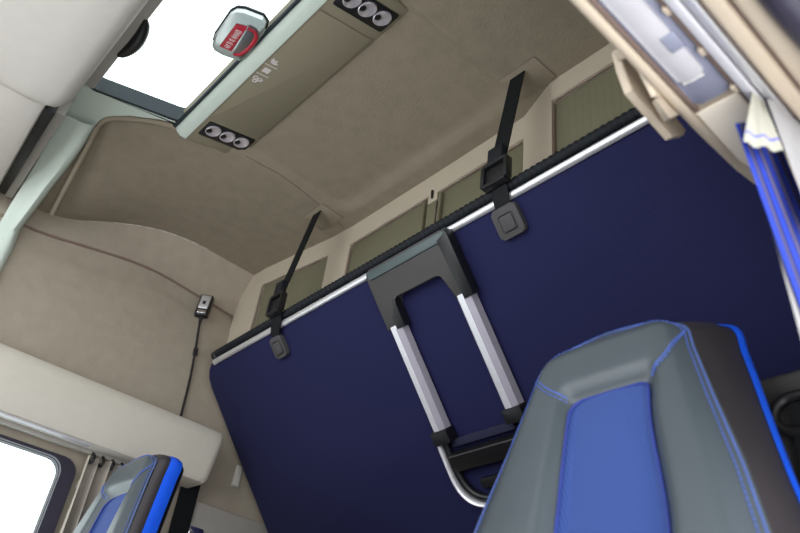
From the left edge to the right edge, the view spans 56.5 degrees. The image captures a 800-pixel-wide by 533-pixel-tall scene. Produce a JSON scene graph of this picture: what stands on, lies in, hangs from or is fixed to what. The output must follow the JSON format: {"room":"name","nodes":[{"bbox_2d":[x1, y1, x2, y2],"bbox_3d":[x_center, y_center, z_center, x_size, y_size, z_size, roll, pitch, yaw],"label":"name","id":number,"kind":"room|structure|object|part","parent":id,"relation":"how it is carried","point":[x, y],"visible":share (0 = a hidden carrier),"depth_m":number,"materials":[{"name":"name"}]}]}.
{"room":"vehicle interior","nodes":[
{"label":"vehicle interior","id":0,"kind":"room"},
{"bbox_2d":[0,193,264,532],"bbox_3d":[-1.225,0.665,2.046,2.320,2.252,0.133,32,-42,-30],"label":"wall","id":1,"kind":"structure","parent":0,"point":[113,305],"depth_m":2.61,"materials":[{"name":"fabric"}]},
{"bbox_2d":[0,434,78,532],"bbox_3d":[-1.456,0.646,1.845,1.280,0.718,0.055,32,-42,-30],"label":"window","id":2,"kind":"structure","parent":1,"relation":"in","point":[65,470],"depth_m":2.25,"materials":[{"name":"clear plastic"}]},
{"bbox_2d":[0,115,94,272],"bbox_3d":[-1.164,-0.156,2.298,0.103,0.669,0.427,32,-42,-30],"label":"trim","id":3,"kind":"structure","parent":1,"relation":"attached to","point":[71,136],"depth_m":2.40,"materials":[{"name":"plastic"}]},
{"bbox_2d":[0,343,223,487],"bbox_3d":[-1.318,0.259,2.088,1.812,0.200,0.148,32,-42,-30],"label":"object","id":4,"kind":"object","parent":1,"relation":"attached to","point":[41,399],"visible":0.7,"depth_m":2.27,"materials":[{"name":"beige plastic"}]},
{"bbox_3d":[-1.328,0.337,2.039,1.620,0.016,0.013,32,-42,-30],"label":"curtain rail","id":5,"kind":"part","parent":4,"relation":"part of","materials":[{"name":"grey plastic"}]},
{"bbox_2d":[88,452,123,470],"bbox_3d":[-0.885,0.624,2.322,0.176,0.040,0.024,32,-42,-30],"label":"curtain hooks","id":6,"kind":"object","parent":4,"relation":"attached to","point":[93,453],"visible":0.44,"depth_m":2.29,"materials":[{"name":"black plastic"}]},
{"bbox_2d":[60,455,120,532],"bbox_3d":[-0.958,1.105,1.992,0.185,1.196,0.056,32,-42,-30],"label":"curtain","id":7,"kind":"object","parent":6,"relation":"hanging from","point":[92,479],"visible":0.46,"depth_m":2.26,"materials":[{"name":"grey fabric"}]},
{"bbox_2d":[168,484,203,532],"bbox_3d":[-0.759,1.226,2.215,0.124,1.200,0.032,32,-42,-30],"label":"belt","id":8,"kind":"object","parent":1,"relation":"attached to","point":[187,497],"visible":0.93,"depth_m":2.48,"materials":[{"name":"black fabric"}]},
{"bbox_2d":[180,295,214,416],"bbox_3d":[-0.757,0.329,2.707,0.077,0.521,0.048,32,-42,-30],"label":"switch","id":9,"kind":"object","parent":1,"relation":"attached to","point":[204,306],"visible":0.98,"depth_m":2.79,"materials":[{"name":"black plastic"}]},
{"bbox_3d":[-0.739,0.134,2.818,0.038,0.058,0.008,8,-35,-1],"label":"plate","id":10,"kind":"part","parent":9,"relation":"part of","materials":[{"name":"metal"}]},
{"bbox_2d":[190,501,267,532],"bbox_3d":[-0.565,1.072,2.514,0.430,0.438,0.020,32,-42,-30],"label":"trim","id":11,"kind":"structure","parent":1,"relation":"attached to","point":[210,519],"depth_m":2.56,"materials":[{"name":"grey plastic"}]},
{"bbox_2d":[231,465,242,487],"bbox_3d":[-0.579,0.739,2.683,0.030,0.111,0.028,32,-42,-30],"label":"wall hook","id":12,"kind":"object","parent":1,"relation":"attached to","point":[237,475],"visible":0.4,"depth_m":2.67,"materials":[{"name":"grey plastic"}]},
{"bbox_2d":[14,0,609,274],"bbox_3d":[-0.349,-0.587,1.916,2.320,0.189,2.305,32,-42,-30],"label":"ceiling","id":13,"kind":"structure","parent":0,"point":[427,92],"depth_m":2.35,"materials":[{"name":"fabric"}]},
{"bbox_2d":[0,0,148,197],"bbox_3d":[-0.878,-0.813,1.620,0.800,0.210,2.070,32,-42,-30],"label":"storage unit","id":14,"kind":"object","parent":13,"relation":"attached to","point":[49,49],"visible":1,"depth_m":1.86,"materials":[{"name":"grey plastic"}]},
{"bbox_2d":[66,84,175,124],"bbox_3d":[-0.898,-0.453,2.343,0.430,0.012,0.349,32,-42,-30],"label":"trim","id":15,"kind":"structure","parent":13,"relation":"attached to","point":[89,107],"depth_m":2.29,"materials":[{"name":"plastic"}]},
{"bbox_2d":[85,0,184,120],"bbox_3d":[-0.493,-0.665,1.978,0.330,0.088,1.042,32,-42,-30],"label":"roof hatch","id":16,"kind":"object","parent":13,"relation":"attached to","point":[132,40],"visible":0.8,"depth_m":2.18,"materials":[{"name":"clear plastic"}]},
{"bbox_3d":[-0.723,-0.617,2.044,0.038,0.036,0.175,32,-42,-30],"label":"blind handle","id":17,"kind":"part","parent":16,"relation":"part of","materials":[{"name":"black plastic"}]},
{"bbox_3d":[-0.489,-0.675,1.981,0.294,0.056,0.996,32,-42,-30],"label":"frame","id":18,"kind":"part","parent":16,"relation":"part of","materials":[{"name":"grey plastic"}]},
{"bbox_2d":[212,5,268,60],"bbox_3d":[-0.429,-0.622,1.986,0.108,0.043,0.185,32,-42,-30],"label":"cover","id":19,"kind":"object","parent":16,"relation":"attached to","point":[242,27],"visible":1,"depth_m":1.97,"materials":[{"name":"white plastic"}]},
{"bbox_3d":[-0.410,-0.599,1.999,0.040,0.016,0.120,25,-39,-23],"label":"red pull","id":20,"kind":"part","parent":19,"relation":"part of","materials":[{"name":"plastic"}]},
{"bbox_2d":[173,0,408,152],"bbox_3d":[-0.333,-0.545,2.110,0.246,0.078,0.831,32,-42,-30],"label":"console","id":21,"kind":"object","parent":13,"relation":"attached to","point":[306,43],"visible":1,"depth_m":2.07,"materials":[{"name":"plastic"}]},
{"bbox_2d":[205,126,221,136],"bbox_3d":[-0.573,-0.415,2.289,0.046,0.016,0.052,32,-42,-30],"label":"spot lamp","id":22,"kind":"object","parent":21,"relation":"attached to","point":[210,131],"depth_m":2.29,"materials":[{"name":"silver metal"}]},
{"bbox_2d":[220,132,235,141],"bbox_3d":[-0.537,-0.402,2.320,0.046,0.016,0.052,32,-42,-30],"label":"spot lamp","id":23,"kind":"object","parent":21,"relation":"attached to","point":[224,136],"depth_m":2.32,"materials":[{"name":"silver metal"}]},
{"bbox_2d":[233,138,248,147],"bbox_3d":[-0.500,-0.390,2.351,0.046,0.016,0.052,32,-42,-30],"label":"spot lamp","id":24,"kind":"object","parent":21,"relation":"on","point":[237,142],"depth_m":2.35,"materials":[{"name":"silver metal"}]},
{"bbox_3d":[-0.322,-0.526,2.110,0.165,0.044,0.547,32,-42,-30],"label":"lid","id":25,"kind":"part","parent":21,"relation":"part of","materials":[{"name":"plastic"}]},
{"bbox_2d":[342,0,361,7],"bbox_3d":[-0.119,-0.662,1.854,0.046,0.016,0.052,32,-42,-30],"label":"spot lamp","id":26,"kind":"object","parent":21,"relation":"attached to","point":[345,3],"depth_m":1.86,"materials":[{"name":"silver metal"}]},
{"bbox_3d":[-0.093,-0.651,1.877,0.017,0.010,0.018,22,-38,-20],"label":"spot bulb","id":27,"kind":"part","parent":21,"relation":"part of","materials":[{"name":"black plastic"}]},
{"bbox_2d":[358,2,376,16],"bbox_3d":[-0.082,-0.650,1.885,0.046,0.016,0.052,32,-42,-30],"label":"spot lamp","id":28,"kind":"object","parent":21,"relation":"attached to","point":[365,9],"depth_m":1.88,"materials":[{"name":"silver metal"}]},
{"bbox_3d":[-0.057,-0.638,1.908,0.017,0.010,0.018,22,-38,-20],"label":"spot bulb","id":29,"kind":"part","parent":21,"relation":"part of","materials":[{"name":"black plastic"}]},
{"bbox_2d":[373,11,391,25],"bbox_3d":[-0.046,-0.637,1.916,0.046,0.016,0.052,32,-42,-30],"label":"spot lamp","id":30,"kind":"object","parent":21,"relation":"on","point":[380,18],"depth_m":1.91,"materials":[{"name":"silver metal"}]},
{"bbox_2d":[265,210,320,358],"bbox_3d":[-0.348,0.037,2.479,0.110,0.540,0.147,32,-42,-30],"label":"strap","id":31,"kind":"object","parent":13,"relation":"hanging from","point":[276,304],"visible":1,"depth_m":2.38,"materials":[{"name":"black fabric"}]},
{"bbox_2d":[302,204,341,230],"bbox_3d":[-0.274,-0.174,2.616,0.094,0.006,0.119,32,-42,-30],"label":"anchor","id":32,"kind":"object","parent":13,"relation":"attached to","point":[327,217],"visible":0.98,"depth_m":2.61,"materials":[{"name":"plastic"}]},
{"bbox_2d":[480,70,527,240],"bbox_3d":[0.276,-0.308,1.884,0.107,0.530,0.094,32,-42,-30],"label":"strap","id":33,"kind":"object","parent":13,"relation":"hanging from","point":[509,221],"visible":1,"depth_m":1.78,"materials":[{"name":"black fabric"}]},
{"bbox_2d":[499,57,555,100],"bbox_3d":[0.345,-0.510,2.025,0.094,0.006,0.125,32,-42,-30],"label":"anchor","id":34,"kind":"object","parent":13,"relation":"attached to","point":[536,75],"visible":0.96,"depth_m":2.01,"materials":[{"name":"plastic"}]},
{"bbox_3d":[-0.607,1.187,0.664,2.370,0.050,2.380,32,-42,-30],"label":"floor","id":35,"kind":"structure","parent":0,"visible":0},
{"bbox_2d":[73,454,183,532],"bbox_3d":[-0.972,0.894,1.483,0.733,1.288,0.532,32,-42,-30],"label":"passenger seat","id":36,"kind":"object","parent":35,"relation":"on","point":[137,497],"visible":1,"depth_m":1.86,"materials":[{"name":"grey leather"}]},
{"bbox_3d":[-0.769,0.757,1.773,0.170,0.683,0.524,32,-42,-30],"label":"panel","id":37,"kind":"part","parent":36,"relation":"part of","materials":[{"name":"leather"}]},
{"bbox_2d":[474,320,799,532],"bbox_3d":[0.081,0.471,0.697,0.814,1.299,0.532,32,-42,-30],"label":"seat","id":38,"kind":"object","parent":35,"relation":"on","point":[657,426],"visible":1,"depth_m":0.99,"materials":[{"name":"grey leather"}]},
{"bbox_3d":[0.283,0.361,0.970,0.259,0.740,0.524,32,-42,-30],"label":"panel","id":39,"kind":"part","parent":38,"relation":"part of","materials":[{"name":"leather"}]},
{"bbox_2d":[760,370,799,485],"bbox_3d":[0.656,0.663,0.787,0.238,1.220,0.325,32,-42,-30],"label":"cabinet","id":40,"kind":"object","parent":35,"relation":"on","point":[782,392],"visible":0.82,"depth_m":1.11,"materials":[{"name":"grey plastic"}]},
{"bbox_3d":[0.291,-0.118,0.558,2.320,2.140,0.040,32,-42,-30],"label":"wall","id":41,"kind":"structure","parent":0,"visible":0},
{"bbox_2d":[612,49,685,139],"bbox_3d":[0.344,-0.235,1.004,0.206,0.162,0.048,32,-42,-30],"label":"handle","id":42,"kind":"object","parent":41,"relation":"attached to","point":[661,115],"visible":0.49,"depth_m":0.98,"materials":[{"name":"beige plastic"}]},
{"bbox_3d":[0.329,-0.244,0.962,0.095,0.088,0.008,32,-42,-30],"label":"backing plate","id":43,"kind":"part","parent":42,"relation":"part of","materials":[{"name":"beige plastic"}]},
{"bbox_2d":[597,0,729,103],"bbox_3d":[0.152,-0.365,0.767,0.660,0.006,0.047,32,-42,-30],"label":"lamp","id":44,"kind":"object","parent":41,"relation":"attached to","point":[652,31],"depth_m":0.88,"materials":[{"name":"grey plastic"}]},
{"bbox_2d":[570,0,799,186],"bbox_3d":[0.100,-0.495,0.732,1.630,0.212,0.165,32,-42,-30],"label":"door frame","id":45,"kind":"structure","parent":41,"relation":"attached to","point":[706,59],"depth_m":0.87,"materials":[{"name":"beige plastic"}]},
{"bbox_3d":[0.062,-0.446,0.658,1.145,0.022,0.011,32,-42,-30],"label":"curtain rail","id":46,"kind":"part","parent":45,"relation":"part of","materials":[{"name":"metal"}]},
{"bbox_3d":[0.071,-0.452,0.650,1.145,0.019,0.010,32,-42,-30],"label":"curtain rail","id":47,"kind":"part","parent":45,"relation":"part of","materials":[{"name":"metal"}]},
{"bbox_3d":[0.490,-0.159,0.992,0.228,0.006,0.077,32,-42,-30],"label":"panel","id":48,"kind":"part","parent":45,"relation":"part of","materials":[{"name":"beige plastic"}]},
{"bbox_2d":[735,92,799,331],"bbox_3d":[0.458,-0.046,0.837,0.293,0.446,0.038,32,-42,-30],"label":"door curtain","id":49,"kind":"object","parent":41,"relation":"hanging from","point":[779,191],"visible":0.99,"depth_m":0.84,"materials":[{"name":"blue fabric"}]},
{"bbox_2d":[758,0,799,47],"bbox_3d":[0.084,0.044,0.259,1.225,1.245,0.054,31,-41,-29],"label":"seal","id":50,"kind":"object","parent":41,"relation":"attached to","point":[786,13],"visible":1,"depth_m":0.78,"materials":[{"name":"rubber"}]},
{"bbox_3d":[0.376,0.740,1.946,0.050,2.370,2.380,32,-42,-30],"label":"wall","id":51,"kind":"structure","parent":0,"visible":0},
{"bbox_2d":[227,43,634,342],"bbox_3d":[0.279,-0.110,2.329,0.483,0.385,2.250,32,-42,-30],"label":"locker","id":52,"kind":"object","parent":51,"relation":"attached to","point":[590,94],"visible":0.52,"depth_m":2.27,"materials":[{"name":"beige plastic"}]},
{"bbox_3d":[-0.396,0.120,2.708,0.368,0.241,0.009,-22,-45,35],"label":"shutter door","id":53,"kind":"part","parent":52,"relation":"part of","materials":[{"name":"plastic"}]},
{"bbox_3d":[-0.046,-0.046,2.401,0.006,0.234,0.385,32,-42,-30],"label":"sliding door","id":54,"kind":"part","parent":52,"relation":"part of","materials":[{"name":"plastic"}]},
{"bbox_3d":[0.068,-0.111,2.277,0.020,0.220,0.012,32,-42,-30],"label":"finger pull","id":55,"kind":"part","parent":52,"relation":"part of","materials":[{"name":"plastic"}]},
{"bbox_3d":[0.117,-0.137,2.230,0.020,0.220,0.012,32,-42,-30],"label":"finger pull","id":56,"kind":"part","parent":52,"relation":"part of","materials":[{"name":"plastic"}]},
{"bbox_3d":[0.228,-0.194,2.137,0.006,0.230,0.336,32,-42,-30],"label":"sliding door","id":57,"kind":"part","parent":52,"relation":"part of","materials":[{"name":"plastic"}]},
{"bbox_3d":[0.544,-0.412,1.784,0.009,0.245,0.422,32,-42,-30],"label":"shutter door","id":58,"kind":"part","parent":52,"relation":"part of","materials":[{"name":"plastic"}]},
{"bbox_2d":[209,107,799,532],"bbox_3d":[0.169,0.309,1.976,0.558,0.670,2.142,32,-42,-30],"label":"bunk","id":59,"kind":"object","parent":51,"relation":"attached to","point":[628,224],"visible":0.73,"depth_m":1.85,"materials":[{"name":"blue fabric"}]},
{"bbox_3d":[0.035,-0.042,1.975,0.016,0.028,2.063,32,-42,-30],"label":"edge rail","id":60,"kind":"part","parent":59,"relation":"part of","materials":[{"name":"metal"}]},
{"bbox_2d":[366,227,527,507],"bbox_3d":[0.151,0.279,1.937,0.477,0.555,0.326,32,-42,-30],"label":"ladder","id":61,"kind":"object","parent":59,"relation":"on","point":[440,253],"visible":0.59,"depth_m":1.94,"materials":[{"name":"grey plastic"}]},
{"bbox_3d":[0.054,0.301,2.019,0.226,0.257,0.052,32,-42,-30],"label":"rail","id":62,"kind":"part","parent":61,"relation":"part of","materials":[{"name":"metal"}]},
{"bbox_3d":[0.063,0.299,2.007,0.212,0.242,0.023,32,-42,-30],"label":"rail","id":63,"kind":"part","parent":61,"relation":"part of","materials":[{"name":"metal"}]},
{"bbox_3d":[0.223,0.207,1.858,0.226,0.257,0.052,32,-42,-30],"label":"rail","id":64,"kind":"part","parent":61,"relation":"part of","materials":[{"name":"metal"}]},
{"bbox_3d":[0.233,0.205,1.846,0.212,0.242,0.023,32,-42,-30],"label":"rail","id":65,"kind":"part","parent":61,"relation":"part of","materials":[{"name":"metal"}]}
]}

